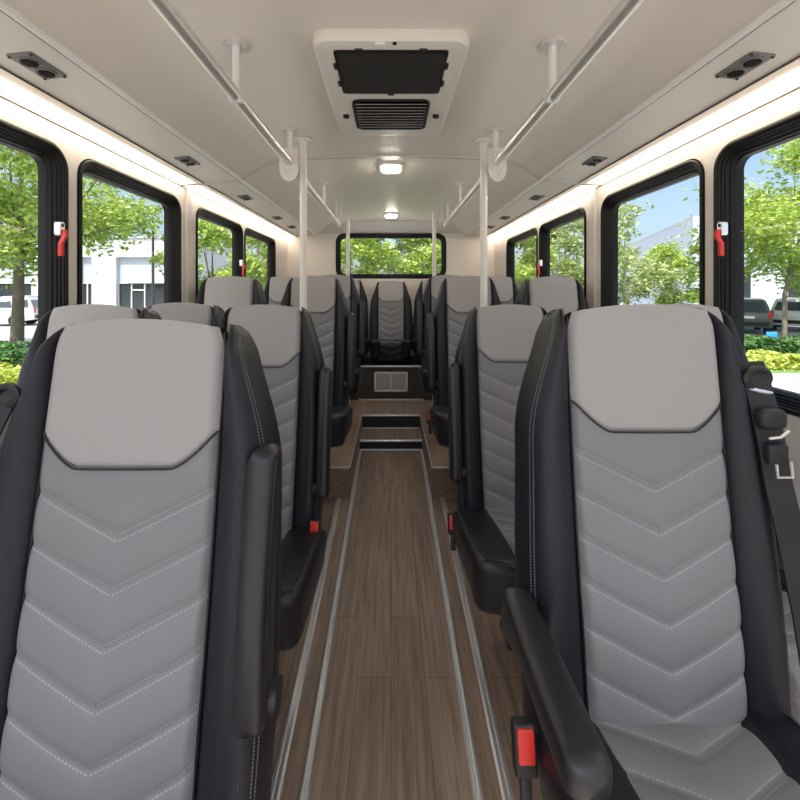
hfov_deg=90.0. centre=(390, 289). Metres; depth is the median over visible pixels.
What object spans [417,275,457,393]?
passenger seat
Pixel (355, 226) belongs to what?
trim
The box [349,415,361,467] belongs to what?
trim
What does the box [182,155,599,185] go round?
trim
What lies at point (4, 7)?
trim
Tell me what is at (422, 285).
passenger seat
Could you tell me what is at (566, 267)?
tree
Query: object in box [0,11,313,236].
overhead panel
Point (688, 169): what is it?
window
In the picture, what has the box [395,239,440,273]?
tree
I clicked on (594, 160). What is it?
vent
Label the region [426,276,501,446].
passenger seat
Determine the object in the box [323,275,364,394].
passenger seat
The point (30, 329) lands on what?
ground
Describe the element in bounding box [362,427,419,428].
trim
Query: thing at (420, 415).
trim
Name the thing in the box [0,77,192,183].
light strip
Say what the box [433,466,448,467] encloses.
trim
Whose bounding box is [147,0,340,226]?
grab rail
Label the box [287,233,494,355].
wall
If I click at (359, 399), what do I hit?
trim
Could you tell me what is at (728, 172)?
window
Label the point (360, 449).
trim
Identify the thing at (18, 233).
tree
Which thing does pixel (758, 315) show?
car
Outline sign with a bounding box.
[766,332,777,337]
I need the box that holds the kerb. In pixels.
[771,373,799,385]
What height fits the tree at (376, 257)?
5.876 m
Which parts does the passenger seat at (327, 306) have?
backrest panel, armrest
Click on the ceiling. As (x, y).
(503, 78)
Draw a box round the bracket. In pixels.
[339,209,342,223]
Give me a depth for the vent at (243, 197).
2.45 m
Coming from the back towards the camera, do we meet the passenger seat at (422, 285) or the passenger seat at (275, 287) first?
the passenger seat at (422, 285)
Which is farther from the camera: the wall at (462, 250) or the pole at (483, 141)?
the wall at (462, 250)
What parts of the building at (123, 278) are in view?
louvre panel, louvre panel, louvre panel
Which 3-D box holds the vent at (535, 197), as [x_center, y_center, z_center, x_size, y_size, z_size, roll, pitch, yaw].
[0.900,-0.568,2.470,0.064,0.015,0.113,0,0,0]
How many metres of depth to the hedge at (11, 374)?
9.12 m
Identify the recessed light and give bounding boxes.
[379,161,402,172]
[384,213,397,217]
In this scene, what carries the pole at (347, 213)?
on the raised platform at (341, 479)
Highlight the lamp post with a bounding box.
[151,208,162,304]
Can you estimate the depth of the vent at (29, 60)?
1.01 m
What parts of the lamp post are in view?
post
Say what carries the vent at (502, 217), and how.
attached to the overhead panel at (780, 35)
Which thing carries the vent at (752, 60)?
attached to the overhead panel at (780, 35)
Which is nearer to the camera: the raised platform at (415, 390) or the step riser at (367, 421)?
the step riser at (367, 421)
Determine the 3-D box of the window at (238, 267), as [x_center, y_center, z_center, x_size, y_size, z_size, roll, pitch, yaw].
[-1.114,-0.069,2.610,0.092,0.826,0.718,0,0,0]
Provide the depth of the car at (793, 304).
20.98 m
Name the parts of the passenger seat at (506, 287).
backrest panel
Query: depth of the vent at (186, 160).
1.75 m
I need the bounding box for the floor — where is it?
[271,451,542,799]
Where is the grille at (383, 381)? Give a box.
[374,372,407,391]
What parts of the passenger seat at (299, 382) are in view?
backrest panel, seat panel, armrest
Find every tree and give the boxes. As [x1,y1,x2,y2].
[0,145,163,346]
[146,218,256,290]
[198,221,266,289]
[341,239,408,273]
[366,239,437,273]
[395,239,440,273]
[515,199,644,291]
[515,225,568,287]
[573,200,687,304]
[629,236,698,304]
[676,138,799,337]
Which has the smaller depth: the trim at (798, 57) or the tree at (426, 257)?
the trim at (798, 57)
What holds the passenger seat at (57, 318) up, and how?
on the floor
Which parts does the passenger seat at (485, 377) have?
armrest, seat panel, backrest panel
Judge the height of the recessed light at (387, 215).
0.030 m
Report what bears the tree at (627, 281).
on the lawn
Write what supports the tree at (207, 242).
on the lawn
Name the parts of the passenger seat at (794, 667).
seat panel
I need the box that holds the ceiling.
[3,0,778,234]
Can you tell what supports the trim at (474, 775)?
on the floor
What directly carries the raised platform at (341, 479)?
on the floor
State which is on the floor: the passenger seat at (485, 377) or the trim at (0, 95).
the passenger seat at (485, 377)
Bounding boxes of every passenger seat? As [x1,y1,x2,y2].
[0,319,282,799]
[11,304,161,417]
[148,302,223,326]
[195,276,267,311]
[218,304,332,651]
[264,276,294,304]
[280,276,354,446]
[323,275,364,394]
[354,280,369,356]
[370,281,411,362]
[412,280,427,356]
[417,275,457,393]
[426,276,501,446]
[447,304,546,650]
[487,276,517,304]
[501,304,799,799]
[515,276,588,314]
[664,304,799,723]
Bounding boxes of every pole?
[295,137,310,311]
[344,211,351,403]
[430,211,437,403]
[476,137,491,306]
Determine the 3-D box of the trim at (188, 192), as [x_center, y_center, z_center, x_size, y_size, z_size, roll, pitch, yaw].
[-1.096,0.322,2.165,0.014,1.757,0.050,0,0,0]
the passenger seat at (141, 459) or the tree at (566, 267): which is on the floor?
the passenger seat at (141, 459)
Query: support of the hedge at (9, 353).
on the lawn
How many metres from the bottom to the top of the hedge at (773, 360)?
0.595 m
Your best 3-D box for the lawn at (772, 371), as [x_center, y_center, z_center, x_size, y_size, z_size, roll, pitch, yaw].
[18.750,2.175,14.250,22.500,0.050,8.500,0,0,0]
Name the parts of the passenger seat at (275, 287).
backrest panel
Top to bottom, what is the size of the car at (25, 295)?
1.800 m
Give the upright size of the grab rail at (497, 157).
0.230 m
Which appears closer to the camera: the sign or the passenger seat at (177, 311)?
the passenger seat at (177, 311)
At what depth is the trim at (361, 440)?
2.98 m
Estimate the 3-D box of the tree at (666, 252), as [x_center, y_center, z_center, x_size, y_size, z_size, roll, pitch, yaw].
[15.576,-0.397,21.961,4.403,5.211,4.946,0,0,0]
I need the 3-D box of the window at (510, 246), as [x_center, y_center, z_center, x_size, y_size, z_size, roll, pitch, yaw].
[1.127,-0.069,3.400,0.067,0.826,0.808,0,0,0]
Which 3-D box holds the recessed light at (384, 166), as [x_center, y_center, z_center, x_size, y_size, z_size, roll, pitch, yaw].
[0.000,-0.690,2.270,0.135,0.030,0.160,0,0,0]
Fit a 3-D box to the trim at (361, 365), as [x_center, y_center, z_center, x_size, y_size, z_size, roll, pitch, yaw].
[0.000,0.705,3.705,0.600,0.014,0.030,0,0,0]
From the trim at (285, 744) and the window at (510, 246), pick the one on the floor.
the trim at (285, 744)
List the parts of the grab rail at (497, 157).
mounting plate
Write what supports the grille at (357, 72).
attached to the air conditioner
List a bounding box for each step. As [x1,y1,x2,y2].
[360,429,421,438]
[363,400,418,413]
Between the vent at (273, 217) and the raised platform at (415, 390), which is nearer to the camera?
the vent at (273, 217)
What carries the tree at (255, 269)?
on the lawn
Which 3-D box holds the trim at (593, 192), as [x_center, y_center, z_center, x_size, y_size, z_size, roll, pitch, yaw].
[1.096,0.322,2.165,0.014,1.757,0.050,0,0,0]
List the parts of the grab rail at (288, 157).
mounting plate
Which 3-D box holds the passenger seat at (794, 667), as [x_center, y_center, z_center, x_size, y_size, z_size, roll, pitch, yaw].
[0.870,0.621,1.029,0.436,1.159,0.569,0,0,0]
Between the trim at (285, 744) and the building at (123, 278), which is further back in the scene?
the building at (123, 278)
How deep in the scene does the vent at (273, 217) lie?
3.15 m
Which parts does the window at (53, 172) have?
latch plate, release handle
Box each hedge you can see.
[0,340,30,367]
[0,362,20,384]
[744,333,799,353]
[746,349,799,370]
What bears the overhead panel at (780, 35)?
attached to the wall at (462, 250)
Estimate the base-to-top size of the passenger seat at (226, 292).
1.275 m
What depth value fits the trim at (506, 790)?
1.20 m
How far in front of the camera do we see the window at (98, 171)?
1.87 m
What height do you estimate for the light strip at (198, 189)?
0.015 m
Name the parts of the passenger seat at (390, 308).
seat panel, backrest panel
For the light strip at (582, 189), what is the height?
0.015 m
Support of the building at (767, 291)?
on the ground at (30, 329)
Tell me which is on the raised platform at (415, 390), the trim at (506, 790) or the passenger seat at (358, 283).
the passenger seat at (358, 283)
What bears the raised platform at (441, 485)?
on the floor
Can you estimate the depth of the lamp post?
29.94 m
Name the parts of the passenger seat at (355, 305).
backrest panel, armrest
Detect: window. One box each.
[0,119,68,391]
[77,159,180,304]
[196,207,244,296]
[244,228,275,279]
[336,233,445,278]
[506,228,537,279]
[537,207,585,296]
[601,159,704,306]
[713,111,799,417]
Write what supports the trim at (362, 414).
attached to the step at (371, 406)
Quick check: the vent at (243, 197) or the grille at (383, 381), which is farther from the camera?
the grille at (383, 381)
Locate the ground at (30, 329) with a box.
[0,302,799,393]
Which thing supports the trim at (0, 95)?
attached to the wall at (75, 148)
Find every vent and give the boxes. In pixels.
[6,51,66,79]
[174,156,199,166]
[237,195,252,200]
[271,216,282,219]
[499,216,510,219]
[529,195,544,200]
[582,156,607,166]
[715,51,775,79]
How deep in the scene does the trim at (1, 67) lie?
1.38 m
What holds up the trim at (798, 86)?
attached to the wall at (706, 148)
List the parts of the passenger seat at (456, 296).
armrest, backrest panel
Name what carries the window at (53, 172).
in the wall at (75, 148)
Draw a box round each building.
[0,237,231,310]
[618,216,799,310]
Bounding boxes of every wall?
[0,94,286,447]
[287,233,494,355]
[495,85,799,568]
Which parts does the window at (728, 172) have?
release handle, latch plate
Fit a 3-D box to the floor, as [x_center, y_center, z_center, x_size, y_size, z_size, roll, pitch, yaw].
[0.000,1.230,1.815,2.200,0.060,4.870,0,0,0]
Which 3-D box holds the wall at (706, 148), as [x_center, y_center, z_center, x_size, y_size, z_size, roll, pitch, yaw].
[1.130,0.397,1.815,0.060,1.907,4.870,0,0,0]
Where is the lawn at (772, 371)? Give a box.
[745,336,799,372]
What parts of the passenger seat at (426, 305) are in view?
armrest, backrest panel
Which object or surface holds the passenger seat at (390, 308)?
on the raised platform at (415, 390)
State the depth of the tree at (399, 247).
18.30 m
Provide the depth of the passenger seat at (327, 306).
2.27 m
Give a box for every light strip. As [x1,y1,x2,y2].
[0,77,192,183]
[186,186,292,237]
[489,186,595,237]
[589,68,799,183]
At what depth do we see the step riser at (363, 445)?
2.99 m
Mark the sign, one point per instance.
(771, 334)
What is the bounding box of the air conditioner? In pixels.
[312,28,469,135]
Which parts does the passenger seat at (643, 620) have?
armrest, backrest panel, seat panel, tongue plate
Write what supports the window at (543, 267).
in the wall at (706, 148)
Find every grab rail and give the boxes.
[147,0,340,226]
[443,0,643,226]
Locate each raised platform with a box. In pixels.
[327,400,365,498]
[350,356,431,399]
[416,400,456,498]
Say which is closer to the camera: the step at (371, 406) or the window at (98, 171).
the window at (98, 171)
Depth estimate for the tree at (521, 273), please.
13.96 m
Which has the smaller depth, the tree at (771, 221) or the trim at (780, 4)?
the trim at (780, 4)
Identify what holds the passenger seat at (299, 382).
on the floor
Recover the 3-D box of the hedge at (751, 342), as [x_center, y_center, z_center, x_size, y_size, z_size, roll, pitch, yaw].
[16.002,1.882,13.718,12.120,0.824,1.504,0,0,0]
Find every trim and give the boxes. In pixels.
[0,0,314,234]
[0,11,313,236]
[0,66,295,235]
[0,95,287,238]
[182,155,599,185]
[185,187,191,302]
[270,497,340,799]
[298,449,361,799]
[320,221,461,232]
[330,466,348,467]
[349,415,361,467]
[359,399,422,399]
[360,439,421,441]
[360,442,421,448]
[360,449,421,450]
[361,365,420,366]
[362,414,419,415]
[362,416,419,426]
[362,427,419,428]
[420,415,432,467]
[420,449,483,799]
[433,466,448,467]
[441,497,514,799]
[467,0,793,234]
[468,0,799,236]
[488,56,799,234]
[494,86,799,238]
[590,187,596,307]
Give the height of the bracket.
0.128 m
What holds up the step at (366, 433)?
on the floor
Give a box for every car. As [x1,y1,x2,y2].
[0,296,37,323]
[2,295,37,296]
[744,298,772,333]
[771,297,799,329]
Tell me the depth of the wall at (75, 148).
1.50 m
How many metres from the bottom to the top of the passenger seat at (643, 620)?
1.175 m
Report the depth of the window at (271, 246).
3.74 m
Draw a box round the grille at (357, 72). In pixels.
[338,53,443,92]
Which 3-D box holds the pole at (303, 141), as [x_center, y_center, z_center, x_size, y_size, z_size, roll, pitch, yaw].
[-0.406,0.252,1.855,0.072,1.897,0.072,0,0,0]
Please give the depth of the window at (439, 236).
4.25 m
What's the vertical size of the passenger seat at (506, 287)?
1.135 m
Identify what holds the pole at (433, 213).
on the raised platform at (441, 485)
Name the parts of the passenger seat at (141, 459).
backrest panel, armrest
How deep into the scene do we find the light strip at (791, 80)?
1.31 m
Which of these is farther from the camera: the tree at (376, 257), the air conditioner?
the tree at (376, 257)
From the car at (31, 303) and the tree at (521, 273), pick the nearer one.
the tree at (521, 273)
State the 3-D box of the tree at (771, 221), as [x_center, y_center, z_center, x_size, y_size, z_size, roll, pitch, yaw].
[18.740,-2.716,17.640,10.658,9.853,10.562,0,0,-14]
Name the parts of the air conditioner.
outlet frame, filter frame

